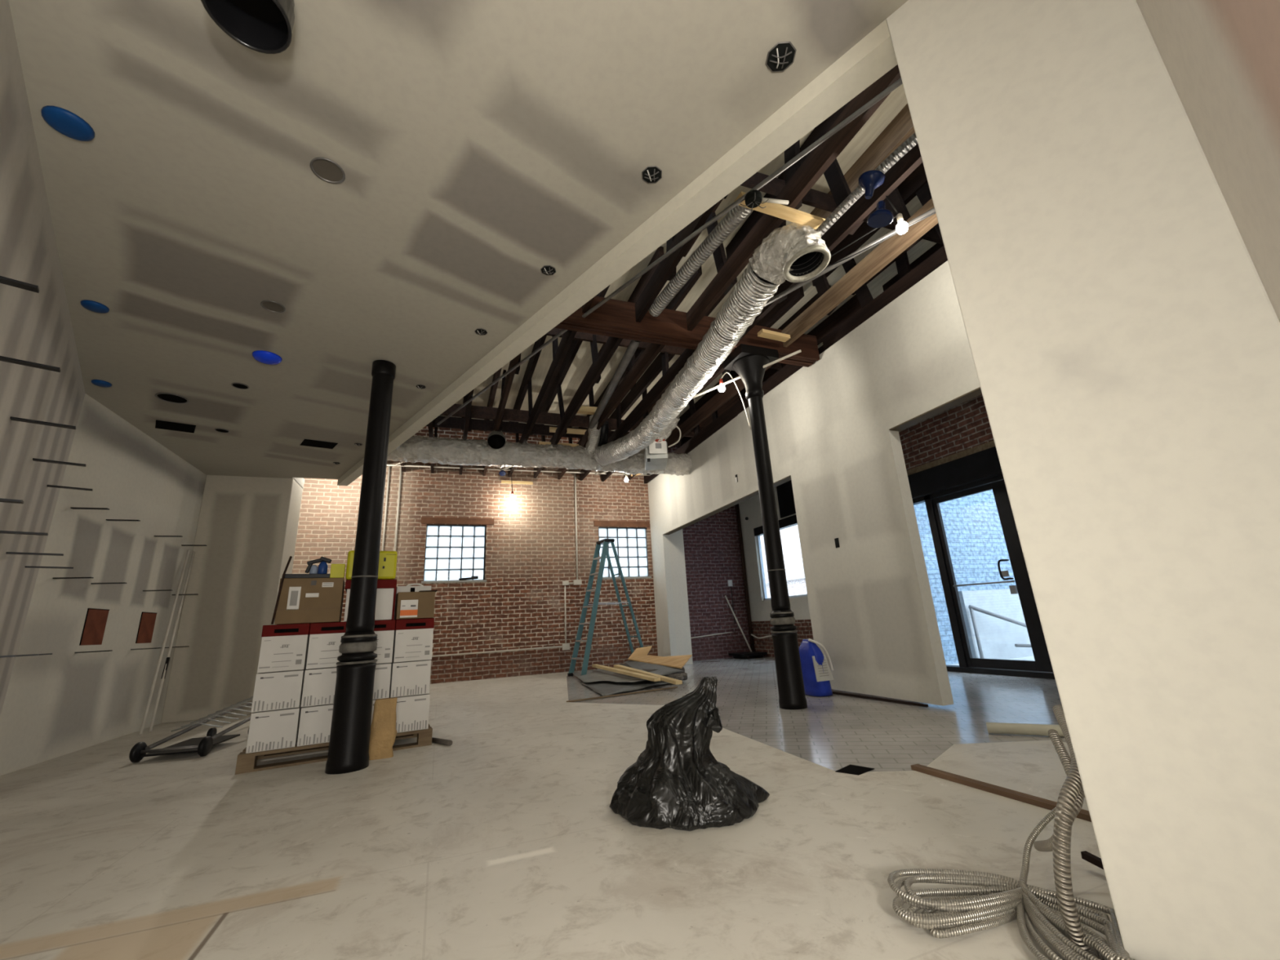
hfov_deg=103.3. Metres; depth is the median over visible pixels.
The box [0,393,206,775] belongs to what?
wall
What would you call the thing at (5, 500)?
bracket
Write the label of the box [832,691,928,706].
trim offcut
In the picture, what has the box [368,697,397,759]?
wood board
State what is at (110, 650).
bracket
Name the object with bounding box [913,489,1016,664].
wall
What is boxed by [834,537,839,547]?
outlet opening
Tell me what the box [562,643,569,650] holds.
box
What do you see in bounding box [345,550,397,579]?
case
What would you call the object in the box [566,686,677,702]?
batten
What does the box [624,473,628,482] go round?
bulb
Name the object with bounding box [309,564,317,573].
spray bottle
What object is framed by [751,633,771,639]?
coiled hose
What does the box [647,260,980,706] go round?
wall
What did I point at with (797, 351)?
pipe
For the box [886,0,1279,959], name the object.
wall
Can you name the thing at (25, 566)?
bracket
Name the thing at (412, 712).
carton
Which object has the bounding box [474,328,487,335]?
wiring
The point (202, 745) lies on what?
cart
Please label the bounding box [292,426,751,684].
wall
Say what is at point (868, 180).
sprinkler cover
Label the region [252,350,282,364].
light
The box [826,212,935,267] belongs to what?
pipe
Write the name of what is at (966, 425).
wall
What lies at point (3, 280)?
bracket
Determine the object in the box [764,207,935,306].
pipe
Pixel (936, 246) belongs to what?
joist
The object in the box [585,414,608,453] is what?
duct
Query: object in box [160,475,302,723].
wall
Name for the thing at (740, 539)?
pipe
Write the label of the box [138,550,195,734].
poles
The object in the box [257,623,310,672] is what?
carton
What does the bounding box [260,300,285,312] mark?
recessed light
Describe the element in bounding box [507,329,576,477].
joist
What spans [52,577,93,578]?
bracket
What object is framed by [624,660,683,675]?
plastic sheet
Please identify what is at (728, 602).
handle
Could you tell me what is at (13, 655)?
bracket
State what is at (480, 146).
ceiling
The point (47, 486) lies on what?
bracket
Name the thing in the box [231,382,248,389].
recessed light
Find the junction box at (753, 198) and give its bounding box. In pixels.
[740,190,788,214]
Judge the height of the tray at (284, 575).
0.502 m
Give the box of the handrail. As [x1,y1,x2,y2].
[968,604,1031,658]
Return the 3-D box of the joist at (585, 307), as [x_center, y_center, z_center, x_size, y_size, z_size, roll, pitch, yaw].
[-0.299,-2.416,4.501,0.103,1.198,1.469,3,-17,-21]
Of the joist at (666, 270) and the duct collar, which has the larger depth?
the joist at (666, 270)
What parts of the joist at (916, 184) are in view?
web post, web post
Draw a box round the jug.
[799,638,833,696]
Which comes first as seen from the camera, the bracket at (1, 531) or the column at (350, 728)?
the bracket at (1, 531)
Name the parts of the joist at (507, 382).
web post, web post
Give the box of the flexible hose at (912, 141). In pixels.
[815,133,917,236]
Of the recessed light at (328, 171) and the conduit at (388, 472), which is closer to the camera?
the recessed light at (328, 171)
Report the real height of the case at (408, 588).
0.315 m
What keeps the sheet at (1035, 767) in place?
on the floor
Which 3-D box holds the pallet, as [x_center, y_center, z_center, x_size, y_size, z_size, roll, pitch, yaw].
[-2.427,2.115,4.149,1.240,0.118,1.000,5,-18,-27]
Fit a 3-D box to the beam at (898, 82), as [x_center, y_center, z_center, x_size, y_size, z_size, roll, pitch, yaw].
[-0.631,-1.580,5.049,0.031,0.031,6.700,12,-21,-42]
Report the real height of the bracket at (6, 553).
0.009 m
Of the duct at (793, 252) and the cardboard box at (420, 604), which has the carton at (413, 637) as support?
the cardboard box at (420, 604)
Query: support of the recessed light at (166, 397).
in the ceiling
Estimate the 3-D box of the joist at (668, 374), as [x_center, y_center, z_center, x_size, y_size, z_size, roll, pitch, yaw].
[-0.244,-1.328,8.407,0.142,1.198,5.675,3,-17,-21]
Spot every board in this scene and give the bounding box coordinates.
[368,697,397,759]
[426,415,614,438]
[440,404,704,437]
[544,328,782,369]
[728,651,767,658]
[740,172,943,244]
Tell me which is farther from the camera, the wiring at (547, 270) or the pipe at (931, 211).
the pipe at (931, 211)
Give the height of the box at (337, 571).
0.109 m
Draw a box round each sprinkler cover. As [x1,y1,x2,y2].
[499,468,506,475]
[858,169,884,199]
[866,200,893,227]
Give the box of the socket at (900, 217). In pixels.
[896,213,903,222]
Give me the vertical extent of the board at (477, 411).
0.200 m
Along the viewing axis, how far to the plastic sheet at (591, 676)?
7.69 m
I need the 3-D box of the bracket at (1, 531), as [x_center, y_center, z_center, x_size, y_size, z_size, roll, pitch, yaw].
[-3.167,0.266,2.559,0.230,0.009,0.035,12,-21,-42]
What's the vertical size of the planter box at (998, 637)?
1.100 m
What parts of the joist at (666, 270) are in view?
web post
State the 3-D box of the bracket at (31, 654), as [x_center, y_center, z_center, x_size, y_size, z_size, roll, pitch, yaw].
[-3.705,1.034,2.970,0.230,0.009,0.035,12,-21,-42]
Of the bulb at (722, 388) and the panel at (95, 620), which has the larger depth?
the bulb at (722, 388)
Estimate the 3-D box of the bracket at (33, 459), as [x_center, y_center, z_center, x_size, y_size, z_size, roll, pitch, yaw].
[-3.768,-0.113,3.291,0.230,0.009,0.035,12,-21,-42]
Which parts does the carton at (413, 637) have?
lid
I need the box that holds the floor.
[0,656,1114,959]
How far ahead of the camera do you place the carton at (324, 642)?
3.86 m
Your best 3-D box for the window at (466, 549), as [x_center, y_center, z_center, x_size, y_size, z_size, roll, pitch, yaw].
[-3.464,1.329,9.590,1.315,1.215,0.175,3,-17,-21]
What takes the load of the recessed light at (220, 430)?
in the ceiling
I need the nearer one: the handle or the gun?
the gun
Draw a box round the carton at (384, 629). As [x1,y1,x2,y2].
[373,619,395,663]
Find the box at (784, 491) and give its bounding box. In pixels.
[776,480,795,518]
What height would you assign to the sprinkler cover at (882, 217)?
0.158 m
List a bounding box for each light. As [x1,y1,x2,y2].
[40,105,94,141]
[80,299,109,313]
[91,379,111,387]
[155,392,189,404]
[214,428,229,432]
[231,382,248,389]
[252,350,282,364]
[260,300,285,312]
[310,157,345,183]
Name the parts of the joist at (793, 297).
web post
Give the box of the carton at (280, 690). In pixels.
[250,668,306,712]
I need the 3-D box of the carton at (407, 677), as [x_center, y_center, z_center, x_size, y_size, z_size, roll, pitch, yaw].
[-1.931,1.649,4.241,0.285,0.255,0.402,5,-18,-27]
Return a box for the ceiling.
[8,0,907,488]
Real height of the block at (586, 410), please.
0.090 m
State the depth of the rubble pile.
7.42 m
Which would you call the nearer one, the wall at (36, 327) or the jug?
the wall at (36, 327)
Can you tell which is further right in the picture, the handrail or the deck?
the handrail
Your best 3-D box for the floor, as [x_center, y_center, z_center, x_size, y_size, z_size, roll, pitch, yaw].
[0.469,1.702,2.910,9.700,0.060,14.800,3,-17,-21]
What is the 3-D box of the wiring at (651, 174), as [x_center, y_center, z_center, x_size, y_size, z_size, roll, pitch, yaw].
[0.061,-1.540,2.566,0.103,0.024,0.103,-3,-16,1]
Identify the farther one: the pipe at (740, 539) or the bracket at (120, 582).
the pipe at (740, 539)
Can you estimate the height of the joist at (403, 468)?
1.198 m
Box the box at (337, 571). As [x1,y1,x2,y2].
[329,564,345,578]
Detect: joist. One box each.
[400,461,405,471]
[428,417,437,473]
[459,389,473,475]
[482,353,520,475]
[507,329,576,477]
[533,284,622,478]
[556,246,665,479]
[578,266,702,480]
[582,296,595,312]
[601,277,737,481]
[623,363,774,482]
[635,193,728,322]
[644,282,804,484]
[677,284,831,448]
[681,294,862,444]
[683,64,901,331]
[725,100,922,339]
[781,103,937,346]
[812,162,947,351]
[817,345,823,355]
[851,238,921,295]
[882,243,943,291]
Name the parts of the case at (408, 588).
handle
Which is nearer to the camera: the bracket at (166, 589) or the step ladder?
the bracket at (166, 589)
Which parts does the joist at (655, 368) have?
web post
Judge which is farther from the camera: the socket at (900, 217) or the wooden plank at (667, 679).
the wooden plank at (667, 679)
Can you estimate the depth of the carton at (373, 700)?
3.90 m
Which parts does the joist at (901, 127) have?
web post, web post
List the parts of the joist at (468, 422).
web post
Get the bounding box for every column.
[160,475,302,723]
[324,360,395,774]
[722,343,807,709]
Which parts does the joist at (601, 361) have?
web post, web post, web post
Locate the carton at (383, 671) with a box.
[373,662,391,699]
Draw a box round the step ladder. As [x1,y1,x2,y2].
[567,538,643,676]
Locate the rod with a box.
[431,737,452,746]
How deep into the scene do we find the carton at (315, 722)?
3.71 m
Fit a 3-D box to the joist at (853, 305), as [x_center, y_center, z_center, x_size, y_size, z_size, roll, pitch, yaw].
[2.058,-1.211,9.280,0.122,1.198,5.675,3,-17,-21]
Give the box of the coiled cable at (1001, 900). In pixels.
[887,790,1136,959]
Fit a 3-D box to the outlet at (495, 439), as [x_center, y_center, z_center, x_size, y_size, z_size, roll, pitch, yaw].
[-2.242,-0.604,7.912,0.295,0.341,0.528,3,-17,-21]
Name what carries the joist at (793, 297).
attached to the deck
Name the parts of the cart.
plate, rail, rail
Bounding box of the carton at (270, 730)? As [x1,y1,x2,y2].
[245,705,302,753]
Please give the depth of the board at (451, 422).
9.22 m
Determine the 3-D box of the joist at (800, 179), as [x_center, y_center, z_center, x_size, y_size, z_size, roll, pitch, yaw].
[1.474,-2.894,3.139,0.103,1.198,5.420,3,-17,-21]
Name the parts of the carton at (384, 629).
lid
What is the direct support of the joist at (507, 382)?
attached to the deck
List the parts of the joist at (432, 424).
web post, web post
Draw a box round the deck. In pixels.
[440,84,936,431]
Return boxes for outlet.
[487,430,505,450]
[727,579,735,623]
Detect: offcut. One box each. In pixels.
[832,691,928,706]
[835,764,874,775]
[1080,850,1103,869]
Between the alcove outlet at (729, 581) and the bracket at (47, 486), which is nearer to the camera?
the bracket at (47, 486)
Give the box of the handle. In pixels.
[724,595,752,652]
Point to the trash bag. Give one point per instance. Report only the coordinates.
(677, 782)
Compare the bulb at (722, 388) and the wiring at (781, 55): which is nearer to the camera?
the wiring at (781, 55)
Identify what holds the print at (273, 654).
attached to the carton at (283, 647)
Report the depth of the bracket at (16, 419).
2.71 m
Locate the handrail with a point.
(971, 607)
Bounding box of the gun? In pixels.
[458,576,478,580]
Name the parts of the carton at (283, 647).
lid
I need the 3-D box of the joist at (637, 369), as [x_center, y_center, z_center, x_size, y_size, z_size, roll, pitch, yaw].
[-0.700,-1.351,8.234,0.120,1.198,5.675,3,-17,-21]
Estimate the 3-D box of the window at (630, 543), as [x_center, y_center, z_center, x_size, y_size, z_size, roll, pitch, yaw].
[-0.380,1.486,10.760,1.260,1.215,0.175,3,-17,-21]
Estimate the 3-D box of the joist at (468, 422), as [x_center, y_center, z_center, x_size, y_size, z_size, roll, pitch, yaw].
[-2.521,-1.444,7.542,0.103,1.198,5.675,3,-17,-21]
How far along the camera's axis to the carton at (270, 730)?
3.59 m
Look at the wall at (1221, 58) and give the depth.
1.02 m
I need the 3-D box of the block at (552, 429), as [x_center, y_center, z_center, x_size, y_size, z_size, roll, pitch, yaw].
[-1.184,-0.830,8.592,0.700,0.080,0.040,2,-17,-19]
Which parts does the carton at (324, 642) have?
lid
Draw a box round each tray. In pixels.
[271,555,329,624]
[284,573,329,577]
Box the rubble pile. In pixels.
[620,663,687,680]
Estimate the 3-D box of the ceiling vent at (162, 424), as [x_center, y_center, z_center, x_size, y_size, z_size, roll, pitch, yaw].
[-4.766,-0.546,5.197,0.337,0.003,0.258,8,-19,-35]
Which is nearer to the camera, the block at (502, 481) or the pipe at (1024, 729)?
the pipe at (1024, 729)
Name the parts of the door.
handle, lock plate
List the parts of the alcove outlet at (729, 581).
plate, cord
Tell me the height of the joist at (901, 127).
1.198 m
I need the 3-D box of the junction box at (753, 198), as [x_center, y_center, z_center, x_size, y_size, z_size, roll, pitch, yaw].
[0.894,-1.993,3.662,0.368,0.093,0.189,3,-17,-21]
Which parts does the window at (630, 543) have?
frame, sill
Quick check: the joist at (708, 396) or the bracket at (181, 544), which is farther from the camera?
the joist at (708, 396)
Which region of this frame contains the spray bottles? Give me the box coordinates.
[305,556,331,573]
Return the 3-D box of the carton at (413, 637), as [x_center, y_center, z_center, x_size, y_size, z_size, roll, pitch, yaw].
[-1.940,1.359,4.315,0.291,0.330,0.410,5,-18,-27]
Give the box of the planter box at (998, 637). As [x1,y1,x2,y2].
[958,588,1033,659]
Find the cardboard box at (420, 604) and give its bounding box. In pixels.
[394,590,437,619]
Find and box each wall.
[0,0,85,715]
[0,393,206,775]
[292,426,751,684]
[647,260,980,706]
[738,394,993,657]
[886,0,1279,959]
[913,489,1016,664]
[1135,0,1279,321]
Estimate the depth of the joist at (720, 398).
7.70 m
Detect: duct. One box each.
[386,430,692,475]
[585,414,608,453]
[594,222,831,466]
[648,204,752,316]
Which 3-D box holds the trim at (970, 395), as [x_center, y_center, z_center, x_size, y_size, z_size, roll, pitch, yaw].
[2.181,-0.222,5.902,0.130,0.012,9.915,3,-17,-20]
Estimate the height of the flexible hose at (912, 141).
0.408 m
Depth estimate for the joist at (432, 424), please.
7.83 m
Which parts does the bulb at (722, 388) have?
bulb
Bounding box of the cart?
[128,696,253,762]
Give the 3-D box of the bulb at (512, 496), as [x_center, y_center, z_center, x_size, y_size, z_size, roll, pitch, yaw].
[-2.498,0.105,9.924,0.084,0.564,0.084,3,-17,-21]
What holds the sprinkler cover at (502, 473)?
attached to the pipe
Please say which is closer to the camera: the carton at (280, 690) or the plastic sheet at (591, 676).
the carton at (280, 690)
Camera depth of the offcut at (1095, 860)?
1.62 m
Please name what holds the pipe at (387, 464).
attached to the joist at (468, 422)
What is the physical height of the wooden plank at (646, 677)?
0.073 m
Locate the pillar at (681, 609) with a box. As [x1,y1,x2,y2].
[668,528,693,664]
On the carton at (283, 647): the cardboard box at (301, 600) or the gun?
the cardboard box at (301, 600)
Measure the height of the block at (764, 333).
0.040 m
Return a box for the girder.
[553,295,819,367]
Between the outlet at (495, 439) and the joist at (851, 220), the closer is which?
the joist at (851, 220)
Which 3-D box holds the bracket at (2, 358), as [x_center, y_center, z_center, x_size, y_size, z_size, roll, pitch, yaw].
[-2.621,-0.498,2.139,0.230,0.009,0.035,12,-21,-42]
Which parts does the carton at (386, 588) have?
lid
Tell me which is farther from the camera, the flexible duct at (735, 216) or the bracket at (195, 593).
the bracket at (195, 593)
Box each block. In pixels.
[501,480,533,484]
[538,441,578,446]
[549,426,586,434]
[576,405,597,414]
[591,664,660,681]
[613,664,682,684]
[734,191,826,229]
[757,328,790,342]
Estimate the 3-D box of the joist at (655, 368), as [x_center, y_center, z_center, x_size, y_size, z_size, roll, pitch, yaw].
[0.218,-1.304,8.582,0.178,1.198,5.675,3,-17,-21]
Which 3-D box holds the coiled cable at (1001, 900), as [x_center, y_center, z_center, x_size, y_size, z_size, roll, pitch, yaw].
[1.066,1.091,1.471,0.629,0.276,0.754,-13,-18,31]
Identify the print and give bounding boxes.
[258,640,302,668]
[289,591,297,605]
[307,637,338,665]
[376,639,390,657]
[395,636,430,658]
[817,659,829,676]
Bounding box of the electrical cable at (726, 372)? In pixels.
[720,372,751,430]
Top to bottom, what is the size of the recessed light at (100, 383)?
0.024 m
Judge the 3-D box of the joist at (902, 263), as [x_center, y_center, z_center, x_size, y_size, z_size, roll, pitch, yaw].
[3.720,-2.780,3.992,0.112,1.198,5.420,3,-17,-21]
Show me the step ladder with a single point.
(604, 542)
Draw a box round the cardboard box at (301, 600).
[274,577,345,624]
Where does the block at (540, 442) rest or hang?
attached to the joist at (601, 361)
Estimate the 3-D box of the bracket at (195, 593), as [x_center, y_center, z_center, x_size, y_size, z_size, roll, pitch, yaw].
[-5.462,1.377,6.082,0.240,0.009,0.035,3,-17,-21]
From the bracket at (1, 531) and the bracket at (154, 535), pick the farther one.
the bracket at (154, 535)
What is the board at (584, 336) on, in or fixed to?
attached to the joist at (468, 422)
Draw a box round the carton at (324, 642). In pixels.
[306,622,346,669]
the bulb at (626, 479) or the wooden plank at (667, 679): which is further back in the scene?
the bulb at (626, 479)
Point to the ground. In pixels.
(1028, 658)
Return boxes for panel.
[79,608,109,645]
[135,612,157,643]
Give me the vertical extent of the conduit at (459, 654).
0.043 m
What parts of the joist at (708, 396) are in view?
web post, web post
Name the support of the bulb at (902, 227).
hanging from the joist at (851, 220)
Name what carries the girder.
on the column at (748, 362)
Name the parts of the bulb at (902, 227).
cord, bulb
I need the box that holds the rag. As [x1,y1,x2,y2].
[674,672,687,680]
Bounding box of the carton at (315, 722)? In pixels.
[297,703,333,746]
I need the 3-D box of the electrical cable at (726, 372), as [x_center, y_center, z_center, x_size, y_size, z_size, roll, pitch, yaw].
[1.109,-0.923,5.873,0.307,0.716,0.034,0,-16,-10]
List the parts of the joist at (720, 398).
web post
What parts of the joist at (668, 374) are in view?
web post, web post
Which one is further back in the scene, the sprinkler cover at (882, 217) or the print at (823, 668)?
the print at (823, 668)
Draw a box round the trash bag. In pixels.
[609,675,769,831]
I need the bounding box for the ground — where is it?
[948,656,1035,665]
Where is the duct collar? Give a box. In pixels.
[200,0,294,53]
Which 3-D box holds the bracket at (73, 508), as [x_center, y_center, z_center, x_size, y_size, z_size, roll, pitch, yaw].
[-4.761,0.248,4.387,0.240,0.009,0.035,3,-17,-21]
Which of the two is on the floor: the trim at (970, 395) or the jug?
the jug
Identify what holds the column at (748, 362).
on the floor
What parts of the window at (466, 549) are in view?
sill, frame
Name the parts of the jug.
white panel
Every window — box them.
[421,516,493,582]
[593,520,651,578]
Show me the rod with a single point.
(442, 741)
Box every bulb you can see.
[510,472,514,499]
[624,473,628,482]
[718,369,726,391]
[885,195,908,234]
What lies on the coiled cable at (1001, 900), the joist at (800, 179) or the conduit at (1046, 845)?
the conduit at (1046, 845)
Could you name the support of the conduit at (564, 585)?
attached to the wall at (531, 541)
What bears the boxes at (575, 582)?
attached to the wall at (531, 541)
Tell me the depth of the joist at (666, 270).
4.53 m
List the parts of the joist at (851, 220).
web post, web post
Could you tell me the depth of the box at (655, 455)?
7.76 m
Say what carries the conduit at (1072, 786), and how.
on the floor
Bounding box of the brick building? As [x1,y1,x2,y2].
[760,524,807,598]
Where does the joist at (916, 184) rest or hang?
attached to the deck
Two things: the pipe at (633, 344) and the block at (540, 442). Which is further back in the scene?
the block at (540, 442)
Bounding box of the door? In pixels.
[907,446,1054,679]
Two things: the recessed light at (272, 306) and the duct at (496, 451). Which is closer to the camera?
the recessed light at (272, 306)
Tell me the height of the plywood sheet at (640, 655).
0.248 m
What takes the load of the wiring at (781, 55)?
attached to the ceiling
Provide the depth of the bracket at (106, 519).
4.83 m
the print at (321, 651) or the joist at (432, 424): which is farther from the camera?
the joist at (432, 424)
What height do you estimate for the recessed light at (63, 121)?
0.024 m
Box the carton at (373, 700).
[369,697,384,735]
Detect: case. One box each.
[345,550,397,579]
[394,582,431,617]
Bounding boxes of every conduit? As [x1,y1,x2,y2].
[381,466,390,551]
[393,466,402,551]
[431,645,562,657]
[564,585,566,643]
[574,473,577,579]
[690,631,732,638]
[1033,728,1084,851]
[1052,704,1109,959]
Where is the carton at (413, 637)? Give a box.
[391,617,434,662]
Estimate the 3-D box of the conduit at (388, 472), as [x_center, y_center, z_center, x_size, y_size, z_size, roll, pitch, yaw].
[-4.617,1.035,9.120,0.032,2.700,0.032,3,-17,-21]
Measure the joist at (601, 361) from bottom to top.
1.198 m
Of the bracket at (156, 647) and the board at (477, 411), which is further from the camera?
the board at (477, 411)
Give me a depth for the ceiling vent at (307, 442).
5.87 m
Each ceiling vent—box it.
[155,420,195,433]
[300,439,337,448]
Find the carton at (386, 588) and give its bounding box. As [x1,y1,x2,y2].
[343,579,396,622]
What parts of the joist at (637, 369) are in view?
web post, web post, web post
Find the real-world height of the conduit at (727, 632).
0.104 m
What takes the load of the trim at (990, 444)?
attached to the wall at (966, 425)
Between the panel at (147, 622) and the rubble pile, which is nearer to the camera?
the panel at (147, 622)
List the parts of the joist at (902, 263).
web post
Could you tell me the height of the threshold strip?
0.022 m
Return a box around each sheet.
[573,669,661,682]
[581,680,669,696]
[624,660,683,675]
[627,645,692,668]
[926,740,1088,810]
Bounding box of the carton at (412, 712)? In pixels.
[388,693,430,733]
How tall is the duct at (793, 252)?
0.435 m
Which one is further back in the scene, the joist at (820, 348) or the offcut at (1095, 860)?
the joist at (820, 348)
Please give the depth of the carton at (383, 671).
3.98 m
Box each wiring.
[415,384,426,389]
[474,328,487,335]
[540,265,555,275]
[641,165,662,183]
[765,41,796,72]
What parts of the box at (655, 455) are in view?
cord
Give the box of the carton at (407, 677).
[389,659,431,697]
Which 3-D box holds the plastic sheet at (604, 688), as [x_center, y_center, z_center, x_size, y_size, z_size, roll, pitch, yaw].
[-0.399,3.020,7.658,1.230,0.043,2.970,3,-17,-21]
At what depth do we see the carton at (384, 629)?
4.05 m
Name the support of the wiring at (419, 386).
attached to the ceiling
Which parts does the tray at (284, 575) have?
rod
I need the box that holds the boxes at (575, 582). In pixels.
[562,579,582,585]
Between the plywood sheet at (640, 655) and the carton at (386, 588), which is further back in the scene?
the plywood sheet at (640, 655)
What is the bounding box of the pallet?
[235,724,432,774]
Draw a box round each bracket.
[0,275,39,293]
[0,355,60,372]
[0,497,23,503]
[0,530,48,535]
[0,654,16,657]
[5,551,63,555]
[9,416,75,429]
[16,653,38,656]
[24,565,73,568]
[32,457,86,466]
[46,484,93,490]
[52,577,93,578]
[70,506,109,510]
[74,649,112,653]
[90,582,126,584]
[106,519,140,521]
[130,647,161,649]
[142,589,172,591]
[154,535,182,537]
[172,593,198,595]
[181,544,206,546]
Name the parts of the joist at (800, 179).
web post, web post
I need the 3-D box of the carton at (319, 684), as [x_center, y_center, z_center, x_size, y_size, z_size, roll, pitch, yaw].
[-2.452,1.601,3.969,0.285,0.255,0.402,5,-18,-27]
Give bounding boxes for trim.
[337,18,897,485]
[662,386,982,534]
[906,440,995,475]
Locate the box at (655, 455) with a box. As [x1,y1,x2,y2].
[644,416,680,470]
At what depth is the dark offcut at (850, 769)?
2.78 m
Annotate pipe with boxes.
[386,464,650,475]
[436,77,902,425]
[588,339,640,428]
[649,349,801,417]
[735,503,754,651]
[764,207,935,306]
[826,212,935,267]
[986,722,1064,737]
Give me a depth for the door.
6.47 m
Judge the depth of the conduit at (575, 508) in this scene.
10.43 m
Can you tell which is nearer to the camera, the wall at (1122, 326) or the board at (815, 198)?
the wall at (1122, 326)
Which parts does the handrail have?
post, rail, rail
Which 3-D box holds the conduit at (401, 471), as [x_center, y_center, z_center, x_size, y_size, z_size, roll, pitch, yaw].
[-4.430,1.045,9.191,0.036,2.700,0.036,3,-17,-21]
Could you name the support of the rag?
on the floor
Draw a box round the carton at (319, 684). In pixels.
[301,666,336,706]
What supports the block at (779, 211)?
attached to the joist at (800, 179)
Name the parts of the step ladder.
rail, rail, rail, rail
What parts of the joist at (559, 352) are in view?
web post, web post, web post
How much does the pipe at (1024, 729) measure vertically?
0.070 m
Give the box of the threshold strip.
[911,764,1091,822]
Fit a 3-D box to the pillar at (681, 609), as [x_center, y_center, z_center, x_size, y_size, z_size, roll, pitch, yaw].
[0.657,1.883,10.590,0.328,3.700,0.680,3,-17,-21]

